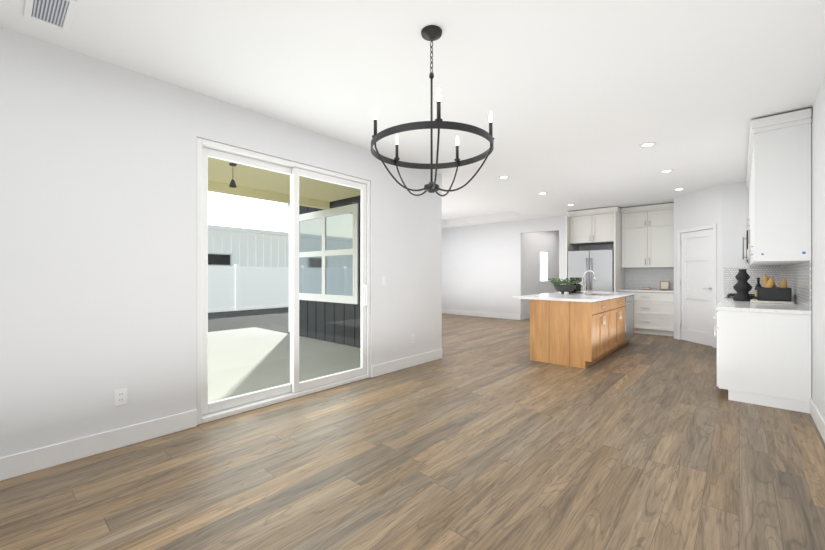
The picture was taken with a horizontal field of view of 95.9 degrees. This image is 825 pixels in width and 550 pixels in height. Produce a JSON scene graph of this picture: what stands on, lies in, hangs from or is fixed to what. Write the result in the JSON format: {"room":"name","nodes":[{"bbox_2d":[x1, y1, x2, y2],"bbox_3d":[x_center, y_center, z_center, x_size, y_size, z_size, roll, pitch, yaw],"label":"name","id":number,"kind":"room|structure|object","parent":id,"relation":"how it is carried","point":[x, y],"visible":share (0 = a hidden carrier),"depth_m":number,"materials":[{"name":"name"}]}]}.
{"room":"kitchen","nodes":[
{"label":"kitchen","id":0,"kind":"room"},
{"bbox_2d":[0,26,441,456],"bbox_3d":[-1.616,-0.130,3.331,0.130,2.740,6.060,0,0,41],"label":"wall","id":1,"kind":"structure","parent":0,"point":[98,232],"depth_m":2.67,"materials":[{"name":"paint"}]},
{"bbox_2d":[0,409,196,480],"bbox_3d":[-2.657,1.170,2.041,0.014,0.140,2.688,0,0,41],"label":"baseboard","id":2,"kind":"structure","parent":1,"relation":"attached to","point":[25,462],"depth_m":2.55,"materials":[{"name":"white wood"}]},
{"bbox_2d":[114,388,126,405],"bbox_3d":[-2.099,0.880,2.677,0.010,0.116,0.072,0,0,41],"label":"electrical outlet","id":3,"kind":"object","parent":1,"relation":"attached to","point":[120,396],"visible":1,"depth_m":2.67,"materials":[{"name":"white plastic"}]},
{"bbox_2d":[197,137,369,424],"bbox_3d":[-1.176,0.051,3.809,0.150,2.376,1.914,0,0,41],"label":"sliding glass door","id":4,"kind":"structure","parent":1,"relation":"attached to","point":[234,405],"depth_m":3.69,"materials":[{"name":"white plastic"}]},
{"bbox_2d":[208,157,360,209],"bbox_3d":[-2.835,-1.445,4.233,2.888,0.350,6.000,0,0,41],"label":"roof","id":5,"kind":"structure","parent":1,"relation":"attached to","point":[242,172],"depth_m":5.79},
{"bbox_2d":[229,163,236,187],"bbox_3d":[-2.265,-1.254,4.689,0.090,0.289,0.088,0,0,41],"label":"pendant","id":6,"kind":"object","parent":5,"relation":"hanging from","point":[232,184],"depth_m":4.67,"materials":[{"name":"black metal"}]},
{"bbox_2d":[382,276,385,284],"bbox_3d":[-0.358,0.070,4.648,0.013,0.116,0.072,0,0,41],"label":"light switch","id":7,"kind":"object","parent":1,"relation":"attached to","point":[383,280],"visible":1,"depth_m":4.65,"materials":[{"name":"white plastic"}]},
{"bbox_2d":[371,349,441,377],"bbox_3d":[-0.029,1.170,5.026,0.018,0.140,1.418,0,0,41],"label":"baseboard","id":8,"kind":"structure","parent":1,"relation":"attached to","point":[384,368],"depth_m":4.92,"materials":[{"name":"white wood"}]},
{"bbox_2d":[411,334,414,342],"bbox_3d":[0.004,0.870,5.062,0.010,0.116,0.072,0,0,41],"label":"electrical outlet","id":9,"kind":"object","parent":1,"relation":"attached to","point":[413,338],"visible":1,"depth_m":5.07,"materials":[{"name":"white plastic"}]},
{"bbox_2d":[289,207,289,331],"bbox_3d":[-0.860,-0.130,10.177,0.150,2.740,5.470,0,0,41],"label":"wall","id":10,"kind":"structure","parent":0,"point":[289,269],"depth_m":8.15,"materials":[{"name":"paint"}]},
{"bbox_2d":[0,313,824,549],"bbox_3d":[1.079,1.270,6.381,8.180,0.060,14.600,0,0,41],"label":"floor","id":11,"kind":"structure","parent":0,"point":[484,433],"depth_m":2.36,"materials":[{"name":"brown wood"}]},
{"bbox_2d":[530,295,635,368],"bbox_3d":[2.907,0.797,6.102,0.898,0.885,2.601,0,0,41],"label":"kitchen island","id":12,"kind":"object","parent":11,"relation":"on","point":[584,329],"depth_m":5.21,"materials":[{"name":"brown wood"}]},
{"bbox_2d":[513,291,596,298],"bbox_3d":[2.618,0.337,6.357,0.640,0.035,2.660,0,0,41],"label":"island countertop","id":13,"kind":"structure","parent":12,"relation":"on","point":[556,295],"depth_m":5.81,"materials":[{"name":"white stone"}]},
{"bbox_2d":[548,278,581,293],"bbox_3d":[2.540,0.183,6.237,0.502,0.271,0.523,0,0,41],"label":"bowl","id":14,"kind":"object","parent":13,"relation":"on","point":[565,287],"visible":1,"depth_m":6.14,"materials":[{"name":"stone"}]},
{"bbox_2d":[570,277,581,292],"bbox_3d":[2.883,0.181,6.524,0.186,0.275,0.180,0,0,41],"label":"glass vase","id":15,"kind":"object","parent":13,"relation":"on","point":[578,289],"visible":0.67,"depth_m":6.47,"materials":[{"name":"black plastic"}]},
{"bbox_2d":[568,249,613,291],"bbox_3d":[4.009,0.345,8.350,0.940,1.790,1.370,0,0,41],"label":"fridge","id":16,"kind":"object","parent":11,"relation":"on","point":[599,264],"visible":0.38,"depth_m":8.18,"materials":[{"name":"silver metal"}]},
{"bbox_2d":[618,291,673,335],"bbox_3d":[5.058,0.798,7.989,1.002,0.884,0.616,0,0,41],"label":"base cabinet","id":17,"kind":"object","parent":11,"relation":"on","point":[653,310],"depth_m":7.67,"materials":[{"name":"white wood"}]},
{"bbox_2d":[622,287,637,290],"bbox_3d":[5.054,0.337,7.986,1.005,0.036,0.626,0,0,41],"label":"countertop","id":18,"kind":"structure","parent":17,"relation":"on","point":[623,288],"depth_m":8.29,"materials":[{"name":"white stone"}]},
{"bbox_2d":[640,287,651,289],"bbox_3d":[5.049,0.292,8.040,0.200,0.054,0.140,0,0,41],"label":"boards","id":19,"kind":"object","parent":18,"relation":"on","point":[645,288],"visible":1,"depth_m":7.99,"materials":[{"name":"brown wood"}]},
{"bbox_2d":[659,281,669,289],"bbox_3d":[5.336,0.225,7.874,0.170,0.187,0.087,0,0,41],"label":"picture frame","id":20,"kind":"object","parent":18,"relation":"on","point":[664,285],"visible":1,"depth_m":7.88,"materials":[{"name":"brown wood"}]},
{"bbox_2d":[724,293,754,298],"bbox_3d":[4.827,0.751,5.316,0.702,0.938,0.760,0,0,41],"label":"gas range","id":21,"kind":"object","parent":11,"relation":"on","point":[730,295],"visible":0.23,"depth_m":5.21,"materials":[{"name":"silver metal"}]},
{"bbox_2d":[713,308,810,412],"bbox_3d":[3.495,0.798,3.741,0.656,0.884,0.544,0,0,41],"label":"base cabinet","id":22,"kind":"object","parent":11,"relation":"on","point":[763,354],"depth_m":3.52,"materials":[{"name":"wood"}]},
{"bbox_2d":[717,296,811,315],"bbox_3d":[3.953,0.337,4.264,0.661,0.036,1.967,0,0,41],"label":"countertop","id":23,"kind":"structure","parent":22,"relation":"on","point":[727,304],"depth_m":3.66,"materials":[{"name":"white stone"}]},
{"bbox_2d":[733,269,752,300],"bbox_3d":[4.082,0.123,4.600,0.184,0.390,0.184,0,0,41],"label":"vase","id":24,"kind":"object","parent":23,"relation":"on","point":[742,286],"visible":0.98,"depth_m":4.56,"materials":[{"name":"black ceramic"}]},
{"bbox_2d":[755,278,761,298],"bbox_3d":[4.360,0.176,4.688,0.071,0.285,0.070,0,0,41],"label":"oil bottle","id":25,"kind":"object","parent":23,"relation":"on","point":[758,284],"visible":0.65,"depth_m":4.68,"materials":[{"name":"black glass"}]},
{"bbox_2d":[750,299,793,303],"bbox_3d":[4.173,0.307,4.333,0.350,0.022,0.380,0,0,41],"label":"serving board","id":26,"kind":"object","parent":23,"relation":"on","point":[757,301],"visible":0.73,"depth_m":4.19,"materials":[{"name":"white stone"}]},
{"bbox_2d":[757,274,791,301],"bbox_3d":[4.190,0.141,4.318,0.275,0.306,0.300,0,0,41],"label":"bread basket","id":27,"kind":"object","parent":26,"relation":"on","point":[770,290],"visible":1,"depth_m":4.22,"materials":[{"name":"black metal"}]},
{"bbox_2d":[0,0,824,228],"bbox_3d":[1.079,-1.620,6.381,8.180,0.240,14.600,0,0,41],"label":"ceiling","id":28,"kind":"structure","parent":0,"point":[582,101],"depth_m":2.78,"materials":[{"name":"paint"}]},
{"bbox_2d":[23,0,77,31],"bbox_3d":[-2.037,-1.495,2.089,0.380,0.008,0.190,0,0,41],"label":"ceiling vent","id":29,"kind":"object","parent":28,"relation":"in","point":[58,14],"visible":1,"depth_m":2.11,"materials":[{"name":"white metal"}]},
{"bbox_2d":[371,25,493,195],"bbox_3d":[0.118,-1.003,2.296,0.748,0.991,0.749,0,0,41],"label":"chandelier","id":30,"kind":"object","parent":28,"relation":"hanging from","point":[431,33],"visible":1,"depth_m":2.25,"materials":[{"name":"black metal"}]},
{"bbox_2d":[639,142,655,147],"bbox_3d":[2.707,-1.496,4.280,0.168,0.005,0.168,0,0,41],"label":"recessed light","id":31,"kind":"object","parent":28,"relation":"in","point":[649,144],"visible":0.96,"depth_m":4.26,"materials":[{"name":"white plastic"}]},
{"bbox_2d":[660,170,673,172],"bbox_3d":[3.665,-1.496,5.367,0.168,0.005,0.168,0,0,41],"label":"recessed light","id":32,"kind":"object","parent":28,"relation":"in","point":[665,171],"visible":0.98,"depth_m":5.37,"materials":[{"name":"white"}]},
{"bbox_2d":[442,216,613,319],"bbox_3d":[3.873,-0.130,9.550,7.780,2.740,0.150,0,0,41],"label":"wall","id":33,"kind":"structure","parent":0,"point":[482,267],"depth_m":10.86,"materials":[{"name":"paint"}]},
{"bbox_2d":[442,309,519,319],"bbox_3d":[1.948,1.170,11.138,2.730,0.140,0.014,0,0,41],"label":"baseboard","id":34,"kind":"structure","parent":33,"relation":"attached to","point":[457,312],"depth_m":11.04,"materials":[{"name":"white wood"}]},
{"bbox_2d":[570,211,621,246],"bbox_3d":[4.272,-1.062,8.649,0.966,0.665,0.666,0,0,41],"label":"upper cabinet","id":35,"kind":"object","parent":33,"relation":"attached to","point":[595,227],"depth_m":8.35,"materials":[{"name":"white wood"}]},
{"bbox_2d":[622,207,673,266],"bbox_3d":[5.141,-0.777,8.083,1.002,1.235,0.366,0,0,41],"label":"upper cabinet","id":36,"kind":"object","parent":33,"relation":"attached to","point":[641,238],"depth_m":7.93,"materials":[{"name":"white wood"}]},
{"bbox_2d":[523,231,558,313],"bbox_3d":[3.997,-0.130,11.474,0.100,2.740,2.900,0,0,41],"label":"wall","id":37,"kind":"structure","parent":0,"point":[534,243],"depth_m":11.07,"materials":[{"name":"paint"}]},
{"bbox_2d":[520,313,529,319],"bbox_3d":[4.006,1.170,11.399,0.014,0.140,2.800,0,0,41],"label":"baseboard","id":38,"kind":"structure","parent":37,"relation":"attached to","point":[525,316],"depth_m":10.44,"materials":[{"name":"white wood"}]},
{"bbox_2d":[539,250,547,282],"bbox_3d":[4.036,-0.255,11.426,0.018,0.970,0.640,0,0,41],"label":"window","id":39,"kind":"structure","parent":37,"relation":"in","point":[543,266],"depth_m":11.38,"materials":[{"name":"white glass"}]},
{"bbox_2d":[674,182,748,339],"bbox_3d":[5.665,-0.130,6.804,1.460,2.740,1.600,0,0,41],"label":"wall","id":40,"kind":"structure","parent":0,"point":[725,208],"depth_m":6.23,"materials":[{"name":"paint"}]},
{"bbox_2d":[677,224,716,347],"bbox_3d":[5.136,0.188,6.735,0.094,2.105,0.870,0,0,-2],"label":"pantry door","id":41,"kind":"structure","parent":40,"relation":"in","point":[698,281],"depth_m":6.72,"materials":[{"name":"white wood"}]},
{"bbox_2d":[784,78,824,419],"bbox_3d":[3.128,-0.130,2.708,0.150,2.740,11.400,0,0,41],"label":"wall","id":42,"kind":"structure","parent":0,"point":[818,255],"depth_m":3.05,"materials":[{"name":"paint"}]},
{"bbox_2d":[749,264,792,267],"bbox_3d":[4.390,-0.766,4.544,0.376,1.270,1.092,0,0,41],"label":"upper cabinet","id":43,"kind":"object","parent":42,"relation":"attached to","point":[750,265],"depth_m":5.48,"materials":[{"name":"wood"}]},
{"bbox_2d":[742,230,749,263],"bbox_3d":[4.934,-0.393,5.222,0.453,0.445,0.754,0,0,41],"label":"microwave","id":44,"kind":"object","parent":43,"relation":"attached to","point":[747,238],"visible":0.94,"depth_m":5.13,"materials":[{"name":"silver metal"}]},
{"bbox_2d":[749,116,811,263],"bbox_3d":[3.764,-0.766,3.834,0.376,1.270,1.032,0,0,41],"label":"upper cabinet","id":45,"kind":"object","parent":42,"relation":"attached to","point":[779,154],"depth_m":3.45,"materials":[{"name":"wood"}]},
{"bbox_2d":[810,399,824,441],"bbox_3d":[1.423,1.170,0.899,0.014,0.140,6.430,0,0,41],"label":"baseboard","id":46,"kind":"structure","parent":42,"relation":"attached to","point":[815,413],"depth_m":3.00,"materials":[{"name":"white wood"}]},
{"bbox_3d":[-1.137,-0.130,6.861,3.820,2.740,0.130,0,0,41],"label":"wall","id":47,"kind":"structure","parent":0,"visible":0},
{"bbox_2d":[299,195,360,347],"bbox_3d":[-1.198,-0.070,6.809,3.838,2.820,0.026,0,0,41],"label":"siding","id":48,"kind":"object","parent":47,"relation":"attached to","point":[319,317],"depth_m":7.04,"materials":[{"name":"black wood"}]},
{"bbox_2d":[299,203,357,303],"bbox_3d":[-1.725,-0.375,7.253,2.020,1.790,0.035,0,0,41],"label":"window","id":49,"kind":"structure","parent":48,"relation":"attached to","point":[340,254],"depth_m":7.13,"materials":[{"name":"clear glass"}]},
{"label":"outside","id":50,"kind":"structure","parent":0,"visible":0},
{"bbox_2d":[208,307,288,332],"bbox_3d":[-14.258,1.450,19.235,39.869,0.100,70.000,0,0,41],"label":"gravel","id":51,"kind":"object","parent":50,"point":[248,319],"depth_m":11.70,"materials":[{"name":"grey gravel"}]},
{"bbox_2d":[208,225,288,266],"bbox_3d":[-14.504,-0.555,20.785,9.450,3.910,40.800,0,0,41],"label":"house","id":52,"kind":"structure","parent":51,"relation":"on","point":[262,250],"depth_m":20.39,"materials":[{"name":"white"}]},
{"bbox_2d":[208,264,288,312],"bbox_3d":[-7.859,0.485,13.541,0.160,1.830,50.080,0,0,41],"label":"fence","id":53,"kind":"object","parent":51,"relation":"on","point":[259,276],"depth_m":14.89,"materials":[{"name":"plastic"}]},
{"bbox_2d":[208,327,360,402],"bbox_3d":[-3.571,1.340,5.348,5.468,0.120,5.300,0,0,41],"label":"patio slab","id":54,"kind":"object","parent":51,"relation":"on","point":[281,347],"depth_m":5.57,"materials":[{"name":"concrete"}]}
]}

